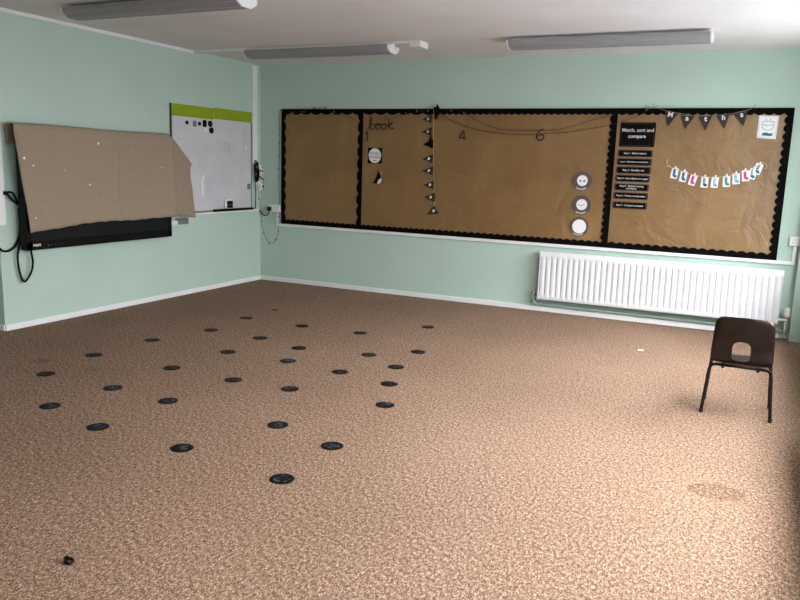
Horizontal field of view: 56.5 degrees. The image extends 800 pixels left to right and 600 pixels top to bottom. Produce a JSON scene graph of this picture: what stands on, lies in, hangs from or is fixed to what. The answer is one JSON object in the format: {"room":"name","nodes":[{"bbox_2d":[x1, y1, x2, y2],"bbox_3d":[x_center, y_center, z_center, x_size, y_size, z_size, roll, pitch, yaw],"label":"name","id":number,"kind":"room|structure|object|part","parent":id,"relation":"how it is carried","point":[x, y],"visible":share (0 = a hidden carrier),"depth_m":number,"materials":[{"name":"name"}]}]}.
{"room":"classroom","nodes":[
{"label":"classroom","id":0,"kind":"room"},
{"bbox_2d":[0,12,259,330],"bbox_3d":[-2.899,-1.328,7.787,0.899,2.600,3.575,7,11,25],"label":"wall","id":1,"kind":"structure","parent":0,"point":[51,73],"depth_m":7.02,"materials":[{"name":"green paint"}]},
{"bbox_2d":[0,324,4,330],"bbox_3d":[-3.576,0.204,6.353,0.600,0.052,0.012,7,11,25],"label":"baseboard","id":2,"kind":"structure","parent":1,"relation":"attached to","point":[2,327],"depth_m":6.23,"materials":[{"name":"wood"}]},
{"bbox_2d":[0,127,6,224],"bbox_3d":[-3.237,-1.212,5.999,0.010,1.216,0.063,7,11,25],"label":"whiteboard","id":3,"kind":"object","parent":1,"relation":"attached to","point":[2,197],"visible":1,"depth_m":6.06,"materials":[{"name":"white"}]},
{"bbox_2d":[0,208,19,251],"bbox_3d":[-3.320,-0.587,6.196,0.237,0.360,0.215,7,11,25],"label":"power cable","id":4,"kind":"object","parent":1,"relation":"attached to","point":[17,241],"visible":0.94,"depth_m":6.21,"materials":[{"name":"black rubber"}]},
{"bbox_2d":[3,191,16,204],"bbox_3d":[-3.200,-0.834,6.140,0.038,0.127,0.139,7,11,25],"label":"power cable","id":5,"kind":"object","parent":1,"relation":"attached to","point":[4,192],"visible":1,"depth_m":6.10,"materials":[{"name":"black rubber"}]},
{"bbox_2d":[15,144,171,250],"bbox_3d":[-2.772,-1.038,6.887,0.142,1.013,1.709,7,11,25],"label":"television","id":6,"kind":"object","parent":1,"relation":"attached to","point":[125,230],"visible":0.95,"depth_m":6.72,"materials":[{"name":"black plastic"}]},
{"bbox_2d":[6,191,33,282],"bbox_3d":[-3.170,-0.523,6.223,0.042,0.772,0.216,8,12,31],"label":"power cable","id":7,"kind":"object","parent":6,"relation":"hanging from","point":[11,192],"visible":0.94,"depth_m":6.24,"materials":[{"name":"black rubber"}]},
{"bbox_3d":[-2.750,-1.035,6.876,0.072,1.013,1.709,7,11,25],"label":"casing","id":8,"kind":"part","parent":6,"relation":"part of","materials":[{"name":"black plastic"}]},
{"bbox_2d":[4,122,195,232],"bbox_3d":[-2.665,-1.143,6.985,0.168,0.892,2.156,7,11,25],"label":"sheet","id":9,"kind":"object","parent":6,"relation":"on","point":[71,176],"visible":1,"depth_m":6.72,"materials":[{"name":"paper"}]},
{"bbox_2d":[0,7,193,53],"bbox_3d":[-2.698,-2.453,6.835,0.022,0.033,2.357,7,11,25],"label":"cable trunking","id":10,"kind":"object","parent":1,"relation":"attached to","point":[5,10],"visible":1,"depth_m":6.66,"materials":[{"name":"plastic"}]},
{"bbox_2d":[5,275,260,330],"bbox_3d":[-2.527,-0.027,7.821,0.016,0.052,3.574,7,11,25],"label":"baseboard","id":11,"kind":"structure","parent":1,"relation":"attached to","point":[34,322],"depth_m":7.33,"materials":[{"name":"wood"}]},
{"bbox_2d":[172,218,188,224],"bbox_3d":[-2.355,-0.836,7.947,0.050,0.061,0.275,7,11,25],"label":"wall plate","id":12,"kind":"object","parent":1,"relation":"attached to","point":[181,220],"visible":0.81,"depth_m":7.95,"materials":[{"name":"white plastic"}]},
{"bbox_2d":[169,103,253,212],"bbox_3d":[-2.071,-1.569,8.360,0.062,1.149,1.381,7,11,25],"label":"whiteboard","id":13,"kind":"object","parent":1,"relation":"attached to","point":[220,156],"visible":0.94,"depth_m":8.41,"materials":[{"name":"plastic"}]},
{"bbox_2d":[201,175,204,196],"bbox_3d":[-2.178,-1.260,8.229,0.008,0.235,0.065,7,11,25],"label":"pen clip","id":14,"kind":"object","parent":13,"relation":"attached to","point":[203,176],"visible":1,"depth_m":8.22,"materials":[{"name":"white plastic"}]},
{"bbox_2d":[224,199,233,208],"bbox_3d":[-1.984,-1.118,8.645,0.033,0.112,0.150,7,11,25],"label":"timer","id":15,"kind":"object","parent":13,"relation":"on","point":[228,203],"visible":1,"depth_m":8.62,"materials":[{"name":"white plastic"}]},
{"bbox_2d":[213,207,253,211],"bbox_3d":[-1.945,-1.061,8.733,0.040,0.027,0.715,7,11,25],"label":"tray","id":16,"kind":"object","parent":13,"relation":"on","point":[215,209],"depth_m":8.68,"materials":[{"name":"black plastic"}]},
{"bbox_2d":[195,209,260,214],"bbox_3d":[-2.072,-1.005,8.537,0.030,0.020,1.580,7,11,25],"label":"cable trunking","id":17,"kind":"object","parent":1,"relation":"attached to","point":[254,209],"visible":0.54,"depth_m":8.61,"materials":[{"name":"plastic"}]},
{"bbox_2d":[251,65,256,163],"bbox_3d":[-1.747,-2.216,8.944,0.022,1.150,0.090,7,11,25],"label":"cable trunking","id":18,"kind":"object","parent":1,"relation":"attached to","point":[253,68],"visible":1,"depth_m":8.92,"materials":[{"name":"plastic"}]},
{"bbox_2d":[0,279,799,599],"bbox_3d":[-1.307,0.793,3.984,7.400,0.120,10.000,7,11,25],"label":"floor","id":19,"kind":"structure","parent":0,"point":[525,454],"depth_m":3.79,"materials":[{"name":"carpet"}]},
{"bbox_2d":[36,371,54,375],"bbox_3d":[-2.403,0.501,5.056,0.117,0.003,0.117,7,11,27],"label":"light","id":20,"kind":"object","parent":19,"relation":"on","point":[46,373],"visible":1,"depth_m":5.05,"materials":[{"name":"plastic"}]},
{"bbox_2d":[39,402,60,408],"bbox_3d":[-2.075,0.628,4.417,0.117,0.003,0.117,2,10,3],"label":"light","id":21,"kind":"object","parent":19,"relation":"on","point":[53,405],"visible":1,"depth_m":4.41,"materials":[{"name":"plastic"}]},
{"bbox_2d":[64,555,73,564],"bbox_3d":[-1.216,0.953,2.729,0.055,0.017,0.037,7,11,25],"label":"clip","id":22,"kind":"object","parent":19,"relation":"on","point":[67,558],"visible":1,"depth_m":2.73,"materials":[{"name":"plastic"}]},
{"bbox_2d":[86,353,101,356],"bbox_3d":[-2.291,0.411,5.578,0.117,0.003,0.117,0,10,-9],"label":"floor marker","id":23,"kind":"object","parent":19,"relation":"on","point":[89,354],"visible":1,"depth_m":5.58,"materials":[{"name":"plastic"}]},
{"bbox_2d":[86,423,108,430],"bbox_3d":[-1.663,0.698,4.100,0.117,0.003,0.117,6,11,22],"label":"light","id":24,"kind":"object","parent":19,"relation":"on","point":[97,426],"visible":1,"depth_m":4.10,"materials":[{"name":"plastic"}]},
{"bbox_2d":[103,385,122,390],"bbox_3d":[-1.850,0.566,4.798,0.117,0.003,0.117,11,14,41],"label":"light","id":25,"kind":"object","parent":19,"relation":"on","point":[110,387],"visible":1,"depth_m":4.80,"materials":[{"name":"plastic"}]},
{"bbox_2d":[145,338,159,341],"bbox_3d":[-2.029,0.326,6.094,0.117,0.003,0.117,2,10,1],"label":"floor marker","id":26,"kind":"object","parent":19,"relation":"on","point":[148,339],"visible":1,"depth_m":6.09,"materials":[{"name":"plastic"}]},
{"bbox_2d":[158,398,177,403],"bbox_3d":[-1.426,0.620,4.578,0.117,0.003,0.117,-7,13,-40],"label":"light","id":27,"kind":"object","parent":19,"relation":"on","point":[164,400],"visible":1,"depth_m":4.57,"materials":[{"name":"plastic"}]},
{"bbox_2d":[163,365,180,369],"bbox_3d":[-1.623,0.483,5.300,0.117,0.003,0.117,9,13,35],"label":"floor marker","id":28,"kind":"object","parent":19,"relation":"on","point":[173,367],"visible":1,"depth_m":5.30,"materials":[{"name":"plastic"}]},
{"bbox_2d":[170,443,193,451],"bbox_3d":[-1.125,0.763,3.842,0.117,0.003,0.117,4,10,11],"label":"floor marker","id":29,"kind":"object","parent":19,"relation":"on","point":[184,447],"visible":1,"depth_m":3.84,"materials":[{"name":"plastic"}]},
{"bbox_2d":[204,328,217,331],"bbox_3d":[-1.654,0.262,6.520,0.117,0.003,0.117,-6,13,-38],"label":"floor marker","id":30,"kind":"object","parent":19,"relation":"on","point":[208,329],"visible":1,"depth_m":6.52,"materials":[{"name":"plastic"}]},
{"bbox_2d":[220,350,235,353],"bbox_3d":[-1.338,0.404,5.792,0.117,0.003,0.117,-6,13,-37],"label":"floor marker","id":31,"kind":"object","parent":19,"relation":"on","point":[223,351],"visible":1,"depth_m":5.79,"materials":[{"name":"plastic"}]},
{"bbox_2d":[224,377,241,382],"bbox_3d":[-1.134,0.542,5.059,0.117,0.003,0.117,6,11,23],"label":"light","id":32,"kind":"object","parent":19,"relation":"on","point":[231,379],"visible":1,"depth_m":5.06,"materials":[{"name":"plastic"}]},
{"bbox_2d":[253,336,266,339],"bbox_3d":[-1.181,0.320,6.285,0.117,0.003,0.117,-6,13,-36],"label":"floor marker","id":33,"kind":"object","parent":19,"relation":"on","point":[256,337],"visible":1,"depth_m":6.29,"materials":[{"name":"plastic"}]},
{"bbox_2d":[267,421,287,428],"bbox_3d":[-0.692,0.708,4.223,0.117,0.003,0.117,3,10,6],"label":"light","id":34,"kind":"object","parent":19,"relation":"on","point":[276,424],"visible":1,"depth_m":4.22,"materials":[{"name":"plastic"}]},
{"bbox_2d":[269,473,294,483],"bbox_3d":[-0.555,0.842,3.507,0.117,0.003,0.117,9,13,36],"label":"floor marker","id":35,"kind":"object","parent":19,"relation":"on","point":[282,478],"visible":1,"depth_m":3.50,"materials":[{"name":"plastic"}]},
{"bbox_2d":[280,359,295,362],"bbox_3d":[-0.840,0.457,5.587,0.117,0.003,0.117,1,10,-6],"label":"floor marker","id":36,"kind":"object","parent":19,"relation":"on","point":[282,360],"visible":1,"depth_m":5.58,"materials":[{"name":"plastic"}]},
{"bbox_2d":[281,386,298,391],"bbox_3d":[-0.724,0.585,4.901,0.117,0.003,0.117,2,10,0],"label":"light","id":37,"kind":"object","parent":19,"relation":"on","point":[286,388],"visible":1,"depth_m":4.90,"materials":[{"name":"plastic"}]},
{"bbox_2d":[292,346,305,349],"bbox_3d":[-0.812,0.385,5.990,0.117,0.003,0.117,-4,12,-31],"label":"floor marker","id":38,"kind":"object","parent":19,"relation":"on","point":[294,347],"visible":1,"depth_m":5.99,"materials":[{"name":"plastic"}]},
{"bbox_2d":[296,324,307,326],"bbox_3d":[-0.894,0.236,6.798,0.117,0.003,0.117,7,11,26],"label":"floor marker","id":39,"kind":"object","parent":19,"relation":"on","point":[299,325],"visible":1,"depth_m":6.80,"materials":[{"name":"plastic"}]},
{"bbox_2d":[321,442,342,449],"bbox_3d":[-0.359,0.771,3.936,0.117,0.003,0.117,3,10,6],"label":"floor marker","id":40,"kind":"object","parent":19,"relation":"on","point":[327,445],"visible":1,"depth_m":3.93,"materials":[{"name":"plastic"}]},
{"bbox_2d":[332,369,347,373],"bbox_3d":[-0.430,0.515,5.338,0.117,0.003,0.117,0,10,-8],"label":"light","id":41,"kind":"object","parent":19,"relation":"on","point":[339,371],"visible":1,"depth_m":5.34,"materials":[{"name":"plastic"}]},
{"bbox_2d":[353,331,365,334],"bbox_3d":[-0.354,0.291,6.593,0.117,0.003,0.117,-7,14,-41],"label":"floor marker","id":42,"kind":"object","parent":19,"relation":"on","point":[356,332],"visible":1,"depth_m":6.60,"materials":[{"name":"plastic"}]},
{"bbox_2d":[362,353,375,356],"bbox_3d":[-0.243,0.430,5.842,0.117,0.003,0.117,6,11,23],"label":"floor marker","id":43,"kind":"object","parent":19,"relation":"on","point":[363,354],"visible":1,"depth_m":5.84,"materials":[{"name":"plastic"}]},
{"bbox_2d":[376,402,393,407],"bbox_3d":[-0.093,0.653,4.637,0.117,0.003,0.117,6,11,23],"label":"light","id":44,"kind":"object","parent":19,"relation":"on","point":[379,404],"visible":1,"depth_m":4.63,"materials":[{"name":"plastic"}]},
{"bbox_2d":[381,381,397,386],"bbox_3d":[-0.075,0.573,5.085,0.117,0.003,0.117,-7,14,-41],"label":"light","id":45,"kind":"object","parent":19,"relation":"on","point":[385,383],"visible":1,"depth_m":5.08,"materials":[{"name":"plastic"}]},
{"bbox_2d":[388,365,403,368],"bbox_3d":[-0.029,0.496,5.519,0.117,0.003,0.117,9,12,34],"label":"floor marker","id":46,"kind":"object","parent":19,"relation":"on","point":[389,366],"visible":1,"depth_m":5.52,"materials":[{"name":"plastic"}]},
{"bbox_2d":[411,350,424,353],"bbox_3d":[0.144,0.417,5.986,0.117,0.003,0.117,11,14,41],"label":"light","id":47,"kind":"object","parent":19,"relation":"on","point":[412,351],"visible":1,"depth_m":5.99,"materials":[{"name":"plastic"}]},
{"bbox_2d":[699,316,775,422],"bbox_3d":[2.167,0.394,4.736,0.416,0.623,0.391,7,11,25],"label":"chair","id":48,"kind":"object","parent":19,"relation":"on","point":[759,334],"visible":1,"depth_m":4.59,"materials":[{"name":"brown plastic"}]},
{"bbox_3d":[1.949,0.542,4.714,0.121,0.306,0.055,-2,11,-19],"label":"leg","id":49,"kind":"part","parent":48,"relation":"part of","materials":[{"name":"metal"}]},
{"bbox_3d":[2.246,0.580,4.563,0.086,0.306,0.091,7,11,25],"label":"leg","id":50,"kind":"part","parent":48,"relation":"part of","materials":[{"name":"metal"}]},
{"bbox_2d":[0,0,799,64],"bbox_3d":[-1.219,-1.882,3.501,7.400,0.120,10.000,7,11,25],"label":"ceiling","id":51,"kind":"structure","parent":0,"point":[451,29],"depth_m":5.99,"materials":[{"name":"paint"}]},
{"bbox_2d":[60,0,256,20],"bbox_3d":[-1.800,-2.143,5.457,1.660,0.099,0.240,7,11,25],"label":"ceiling light","id":52,"kind":"object","parent":51,"relation":"attached to","point":[137,8],"visible":1,"depth_m":5.39,"materials":[{"name":"white plastic"}]},
{"bbox_2d":[194,41,409,52],"bbox_3d":[-1.051,-2.503,7.376,2.530,0.021,0.030,7,11,25],"label":"cable trunking","id":53,"kind":"object","parent":51,"relation":"attached to","point":[393,42],"visible":1,"depth_m":7.31,"materials":[{"name":"plastic"}]},
{"bbox_2d":[242,44,398,59],"bbox_3d":[-0.808,-2.452,7.351,1.660,0.099,0.240,7,11,25],"label":"ceiling light","id":54,"kind":"object","parent":51,"relation":"attached to","point":[380,49],"visible":0.98,"depth_m":7.24,"materials":[{"name":"white plastic"}]},
{"bbox_2d":[409,40,427,49],"bbox_3d":[0.175,-2.359,6.892,0.113,0.055,0.180,7,11,25],"label":"junction box","id":55,"kind":"object","parent":51,"relation":"attached to","point":[416,44],"visible":1,"depth_m":6.83,"materials":[{"name":"white plastic"}]},
{"bbox_2d":[506,29,713,50],"bbox_3d":[1.722,-2.165,6.222,1.660,0.099,0.240,7,11,25],"label":"ceiling light","id":56,"kind":"object","parent":51,"relation":"attached to","point":[706,36],"visible":1,"depth_m":6.12,"materials":[{"name":"white plastic"}]},
{"bbox_2d":[260,48,799,333],"bbox_3d":[1.161,-1.226,7.961,6.700,2.600,0.199,7,11,25],"label":"wall","id":57,"kind":"structure","parent":0,"point":[765,78],"depth_m":8.00,"materials":[{"name":"green paint"}]},
{"bbox_2d":[256,165,263,189],"bbox_3d":[-1.712,-1.500,9.123,0.081,0.310,0.116,-5,13,-35],"label":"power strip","id":58,"kind":"object","parent":57,"relation":"attached to","point":[259,186],"visible":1,"depth_m":9.12,"materials":[{"name":"white plastic"}]},
{"bbox_2d":[254,160,258,208],"bbox_3d":[-1.751,-1.405,9.074,0.054,0.589,0.074,7,11,25],"label":"coiled cable","id":59,"kind":"object","parent":58,"relation":"hanging from","point":[256,166],"visible":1,"depth_m":9.05,"materials":[{"name":"plastic"}]},
{"bbox_2d":[269,204,280,211],"bbox_3d":[-1.537,-1.127,9.142,0.165,0.094,0.046,7,11,25],"label":"wall socket","id":60,"kind":"object","parent":57,"relation":"attached to","point":[274,207],"visible":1,"depth_m":9.12,"materials":[{"name":"white plastic"}]},
{"bbox_2d":[259,207,270,215],"bbox_3d":[-1.666,-1.094,9.178,0.197,0.119,0.040,8,12,31],"label":"plug","id":61,"kind":"object","parent":60,"relation":"attached to","point":[268,208],"visible":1,"depth_m":9.13,"materials":[{"name":"black plastic"}]},
{"bbox_2d":[276,212,278,222],"bbox_3d":[-1.507,-1.012,9.160,0.026,0.132,0.022,7,11,25],"label":"cable trunking","id":62,"kind":"object","parent":57,"relation":"attached to","point":[277,213],"visible":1,"depth_m":9.15,"materials":[{"name":"plastic"}]},
{"bbox_2d":[281,109,363,228],"bbox_3d":[-0.932,-1.553,8.792,1.109,1.364,0.024,7,11,25],"label":"display board","id":63,"kind":"object","parent":57,"relation":"attached to","point":[322,149],"visible":1,"depth_m":8.78,"materials":[{"name":"brown paper"}]},
{"bbox_2d":[258,106,430,243],"bbox_3d":[-0.700,-1.401,8.651,2.272,1.664,0.084,7,11,25],"label":"string lights","id":64,"kind":"object","parent":57,"relation":"attached to","point":[314,106],"visible":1,"depth_m":8.91,"materials":[{"name":"plastic"}]},
{"bbox_2d":[361,109,434,234],"bbox_3d":[-0.034,-1.448,8.376,0.882,1.364,0.024,7,11,25],"label":"display board","id":65,"kind":"object","parent":57,"relation":"attached to","point":[399,204],"visible":1,"depth_m":8.37,"materials":[{"name":"brown paper"}]},
{"bbox_2d":[368,169,380,186],"bbox_3d":[-0.302,-1.388,8.503,0.222,0.208,0.007,7,11,25],"label":"cutout","id":66,"kind":"object","parent":65,"relation":"attached to","point":[377,181],"visible":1,"depth_m":8.48,"materials":[{"name":"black paper"}]},
{"bbox_2d":[368,148,381,163],"bbox_3d":[-0.285,-1.638,8.454,0.180,0.174,0.006,7,11,25],"label":"square sign","id":67,"kind":"object","parent":65,"relation":"attached to","point":[374,154],"visible":1,"depth_m":8.45,"materials":[{"name":"white paper"}]},
{"bbox_2d":[367,117,393,129],"bbox_3d":[-0.219,-1.980,8.365,0.340,0.146,0.005,7,11,25],"label":"cutout","id":68,"kind":"object","parent":65,"relation":"attached to","point":[388,124],"visible":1,"depth_m":8.37,"materials":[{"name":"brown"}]},
{"bbox_2d":[422,107,438,213],"bbox_3d":[0.338,-1.517,8.166,0.248,1.155,0.012,7,11,25],"label":"bunting","id":69,"kind":"object","parent":65,"relation":"attached to","point":[430,143],"visible":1,"depth_m":8.17},
{"bbox_2d":[430,108,617,247],"bbox_3d":[1.237,-1.300,7.786,1.934,1.364,0.024,7,11,25],"label":"display board","id":70,"kind":"object","parent":57,"relation":"attached to","point":[488,185],"visible":1,"depth_m":7.76,"materials":[{"name":"brown paper"}]},
{"bbox_2d":[434,104,439,118],"bbox_3d":[0.393,-2.026,8.021,0.048,0.158,0.063,-6,13,-36],"label":"knot","id":71,"kind":"object","parent":70,"relation":"attached to","point":[436,108],"visible":1,"depth_m":8.02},
{"bbox_2d":[438,111,488,132],"bbox_3d":[0.675,-1.895,7.928,0.577,0.215,0.017,7,11,25],"label":"string lights","id":72,"kind":"object","parent":70,"relation":"attached to","point":[438,111],"depth_m":7.94,"materials":[{"name":"plastic"}]},
{"bbox_2d":[450,109,509,133],"bbox_3d":[0.840,-1.882,7.851,0.667,0.244,0.017,7,11,25],"label":"string lights","id":73,"kind":"object","parent":70,"relation":"attached to","point":[450,109],"depth_m":7.84,"materials":[{"name":"plastic"}]},
{"bbox_2d":[511,128,550,135],"bbox_3d":[1.344,-1.722,7.634,0.408,0.070,0.017,7,11,25],"label":"string lights","id":74,"kind":"object","parent":70,"relation":"attached to","point":[539,128],"depth_m":7.65,"materials":[{"name":"plastic"}]},
{"bbox_2d":[536,129,543,140],"bbox_3d":[1.434,-1.691,7.614,0.088,0.125,0.005,7,11,25],"label":"cutout","id":75,"kind":"object","parent":70,"relation":"attached to","point":[541,129],"visible":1,"depth_m":7.62,"materials":[{"name":"brown"}]},
{"bbox_2d":[569,217,588,235],"bbox_3d":[1.820,-0.745,7.585,0.196,0.196,0.004,7,11,25],"label":"card","id":76,"kind":"object","parent":70,"relation":"attached to","point":[578,226],"visible":1,"depth_m":7.58,"materials":[{"name":"white paper"}]},
{"bbox_2d":[572,195,590,214],"bbox_3d":[1.835,-0.961,7.540,0.196,0.196,0.008,7,11,25],"label":"card","id":77,"kind":"object","parent":70,"relation":"attached to","point":[581,204],"visible":1,"depth_m":7.54,"materials":[{"name":"white paper"}]},
{"bbox_2d":[572,171,591,190],"bbox_3d":[1.833,-1.199,7.503,0.196,0.196,0.006,7,11,25],"label":"card","id":78,"kind":"object","parent":70,"relation":"attached to","point":[582,180],"visible":1,"depth_m":7.50,"materials":[{"name":"white paper"}]},
{"bbox_2d":[553,110,647,133],"bbox_3d":[1.961,-1.749,7.331,0.896,0.223,0.017,7,11,25],"label":"string lights","id":79,"kind":"object","parent":70,"relation":"attached to","point":[647,110],"depth_m":7.37,"materials":[{"name":"plastic"}]},
{"bbox_2d":[261,275,788,338],"bbox_3d":[0.918,0.025,8.162,5.957,0.052,0.016,7,11,25],"label":"baseboard","id":80,"kind":"structure","parent":57,"relation":"attached to","point":[298,281],"depth_m":8.03,"materials":[{"name":"wood"}]},
{"bbox_2d":[276,223,794,264],"bbox_3d":[1.044,-0.631,7.989,5.680,0.032,0.024,7,11,25],"label":"cable trunking","id":81,"kind":"object","parent":57,"relation":"attached to","point":[277,224],"visible":1,"depth_m":7.72,"materials":[{"name":"plastic"}]},
{"bbox_2d":[530,251,790,334],"bbox_3d":[2.499,-0.098,7.323,2.481,0.594,0.116,7,11,25],"label":"radiator","id":82,"kind":"object","parent":57,"relation":"attached to","point":[684,288],"visible":0.99,"depth_m":7.24,"materials":[{"name":"metal"}]},
{"bbox_2d":[541,251,783,270],"bbox_3d":[2.486,-0.388,7.265,2.261,0.005,0.062,7,11,25],"label":"grille","id":83,"kind":"object","parent":82,"relation":"attached to","point":[545,253],"depth_m":7.23,"materials":[{"name":"metal"}]},
{"bbox_2d":[607,108,794,259],"bbox_3d":[2.799,-1.117,7.061,1.530,1.364,0.025,7,11,25],"label":"display board","id":84,"kind":"object","parent":57,"relation":"attached to","point":[742,220],"depth_m":7.04,"materials":[{"name":"brown paper"}]},
{"bbox_3d":[2.261,-0.932,7.340,0.330,0.068,0.006,7,11,25],"label":"step strip","id":85,"kind":"part","parent":84,"relation":"part of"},
{"bbox_3d":[2.266,-1.023,7.323,0.330,0.068,0.006,7,11,25],"label":"step strip","id":86,"kind":"part","parent":84,"relation":"part of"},
{"bbox_3d":[2.270,-1.105,7.308,0.330,0.068,0.006,7,11,25],"label":"step strip","id":87,"kind":"part","parent":84,"relation":"part of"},
{"bbox_3d":[2.275,-1.189,7.292,0.330,0.068,0.006,7,11,25],"label":"step strip","id":88,"kind":"part","parent":84,"relation":"part of","materials":[{"name":"paper"}]},
{"bbox_3d":[2.279,-1.267,7.277,0.330,0.068,0.006,7,11,25],"label":"step strip","id":89,"kind":"part","parent":84,"relation":"part of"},
{"bbox_3d":[2.283,-1.346,7.262,0.330,0.068,0.006,7,11,25],"label":"step strip","id":90,"kind":"part","parent":84,"relation":"part of","materials":[{"name":"paper"}]},
{"bbox_3d":[2.287,-1.426,7.246,0.330,0.068,0.006,7,11,25],"label":"step strip","id":91,"kind":"part","parent":84,"relation":"part of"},
{"bbox_2d":[619,122,655,146],"bbox_3d":[2.299,-1.601,7.213,0.332,0.233,0.004,7,11,25],"label":"card","id":92,"kind":"object","parent":84,"relation":"attached to","point":[632,134],"visible":1,"depth_m":7.21,"materials":[{"name":"paper"}]},
{"bbox_2d":[645,104,755,129],"bbox_3d":[2.777,-1.709,6.951,0.963,0.249,0.015,7,11,25],"label":"bunting","id":93,"kind":"object","parent":84,"relation":"attached to","point":[741,116],"visible":1,"depth_m":6.93,"materials":[{"name":"grey"}]},
{"bbox_2d":[666,159,766,177],"bbox_3d":[2.941,-1.223,6.956,0.874,0.158,0.009,7,11,25],"label":"washing line","id":94,"kind":"object","parent":84,"relation":"attached to","point":[667,159],"visible":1,"depth_m":6.97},
{"bbox_3d":[2.953,-1.154,6.967,0.014,0.030,0.009,7,11,25],"label":"peg","id":95,"kind":"object","parent":94,"relation":"attached to","visible":0},
{"bbox_2d":[710,178,718,187],"bbox_3d":[2.950,-1.102,6.980,0.067,0.103,0.003,7,11,25],"label":"card","id":96,"kind":"object","parent":95,"relation":"hanging from","point":[714,182],"visible":1,"depth_m":6.98,"materials":[{"name":"white paper"}]},
{"bbox_3d":[3.037,-1.155,6.925,0.014,0.030,0.009,7,11,25],"label":"peg","id":97,"kind":"object","parent":94,"relation":"attached to","visible":0},
{"bbox_2d":[723,176,729,186],"bbox_3d":[3.040,-1.103,6.936,0.067,0.103,0.002,7,11,25],"label":"card","id":98,"kind":"object","parent":97,"relation":"hanging from","point":[726,180],"visible":1,"depth_m":6.94,"materials":[{"name":"white paper"}]},
{"bbox_3d":[3.109,-1.175,6.888,0.014,0.030,0.009,7,11,25],"label":"peg","id":99,"kind":"object","parent":94,"relation":"attached to","visible":0},
{"bbox_2d":[732,173,739,183],"bbox_3d":[3.113,-1.123,6.898,0.070,0.104,0.003,7,11,25],"label":"card","id":100,"kind":"object","parent":99,"relation":"hanging from","point":[735,178],"visible":1,"depth_m":6.90,"materials":[{"name":"white paper"}]},
{"bbox_3d":[3.177,-1.196,6.850,0.014,0.030,0.009,7,11,25],"label":"peg","id":101,"kind":"object","parent":94,"relation":"attached to","visible":0},
{"bbox_2d":[742,170,748,180],"bbox_3d":[3.182,-1.144,6.860,0.072,0.105,0.002,7,11,25],"label":"card","id":102,"kind":"object","parent":101,"relation":"hanging from","point":[745,175],"visible":1,"depth_m":6.86,"materials":[{"name":"white paper"}]},
{"bbox_3d":[2.630,-1.262,7.105,0.014,0.030,0.009,7,11,25],"label":"peg","id":103,"kind":"object","parent":94,"relation":"attached to","visible":0},
{"bbox_2d":[670,168,678,178],"bbox_3d":[2.624,-1.211,7.120,0.072,0.105,0.002,7,11,25],"label":"card","id":104,"kind":"object","parent":103,"relation":"hanging from","point":[674,172],"visible":1,"depth_m":7.12,"materials":[{"name":"white paper"}]},
{"bbox_3d":[2.704,-1.225,7.074,0.014,0.030,0.009,7,11,25],"label":"peg","id":105,"kind":"object","parent":94,"relation":"attached to","visible":0},
{"bbox_2d":[679,171,687,181],"bbox_3d":[2.697,-1.175,7.089,0.074,0.106,0.002,7,11,25],"label":"card","id":106,"kind":"object","parent":105,"relation":"hanging from","point":[683,176],"visible":1,"depth_m":7.09,"materials":[{"name":"white paper"}]},
{"bbox_3d":[2.786,-1.185,7.042,0.014,0.030,0.009,7,11,25],"label":"peg","id":107,"kind":"object","parent":94,"relation":"attached to","visible":0},
{"bbox_2d":[688,175,697,185],"bbox_3d":[2.774,-1.137,7.059,0.082,0.109,0.002,7,11,25],"label":"card","id":108,"kind":"object","parent":107,"relation":"hanging from","point":[692,180],"visible":1,"depth_m":7.06,"materials":[{"name":"white paper"}]},
{"bbox_3d":[2.871,-1.161,7.004,0.014,0.030,0.009,7,11,25],"label":"peg","id":109,"kind":"object","parent":94,"relation":"attached to","visible":0},
{"bbox_2d":[700,177,708,187],"bbox_3d":[2.869,-1.109,7.017,0.065,0.102,0.003,7,11,25],"label":"card","id":110,"kind":"object","parent":109,"relation":"hanging from","point":[704,181],"visible":1,"depth_m":7.02,"materials":[{"name":"white paper"}]},
{"bbox_3d":[3.244,-1.208,6.818,0.014,0.030,0.009,7,11,25],"label":"peg","id":111,"kind":"object","parent":94,"relation":"attached to","visible":0},
{"bbox_2d":[749,168,755,179],"bbox_3d":[3.235,-1.158,6.833,0.077,0.107,0.003,7,11,25],"label":"card","id":112,"kind":"object","parent":111,"relation":"hanging from","point":[752,176],"visible":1,"depth_m":6.83,"materials":[{"name":"white paper"}]},
{"bbox_3d":[3.285,-1.245,6.788,0.014,0.030,0.010,7,11,25],"label":"peg","id":113,"kind":"object","parent":94,"relation":"attached to","visible":0},
{"bbox_2d":[752,163,763,174],"bbox_3d":[3.271,-1.198,6.806,0.086,0.110,0.003,7,11,25],"label":"card","id":114,"kind":"object","parent":113,"relation":"hanging from","point":[758,168],"visible":1,"depth_m":6.80,"materials":[{"name":"white paper"}]},
{"bbox_2d":[757,115,778,138],"bbox_3d":[3.320,-1.559,6.726,0.162,0.209,0.005,7,11,25],"label":"poster","id":115,"kind":"object","parent":84,"relation":"attached to","point":[767,125],"visible":1,"depth_m":6.73,"materials":[{"name":"white paper"}]},
{"bbox_2d":[791,246,796,261],"bbox_3d":[3.594,-0.421,6.792,0.032,0.142,0.024,7,11,25],"label":"cable trunking","id":116,"kind":"object","parent":57,"relation":"attached to","point":[794,247],"visible":1,"depth_m":6.78,"materials":[{"name":"plastic"}]},
{"bbox_2d":[789,236,799,245],"bbox_3d":[3.586,-0.534,6.765,0.089,0.087,0.046,7,11,25],"label":"wall socket","id":117,"kind":"object","parent":57,"relation":"attached to","point":[793,240],"visible":1,"depth_m":6.75,"materials":[{"name":"white plastic"}]},
{"bbox_2d":[788,248,799,342],"bbox_3d":[3.735,-0.895,6.595,0.243,2.600,0.115,7,11,25],"label":"pillar","id":118,"kind":"structure","parent":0,"point":[794,328],"depth_m":6.77,"materials":[{"name":"green paint"}]}
]}

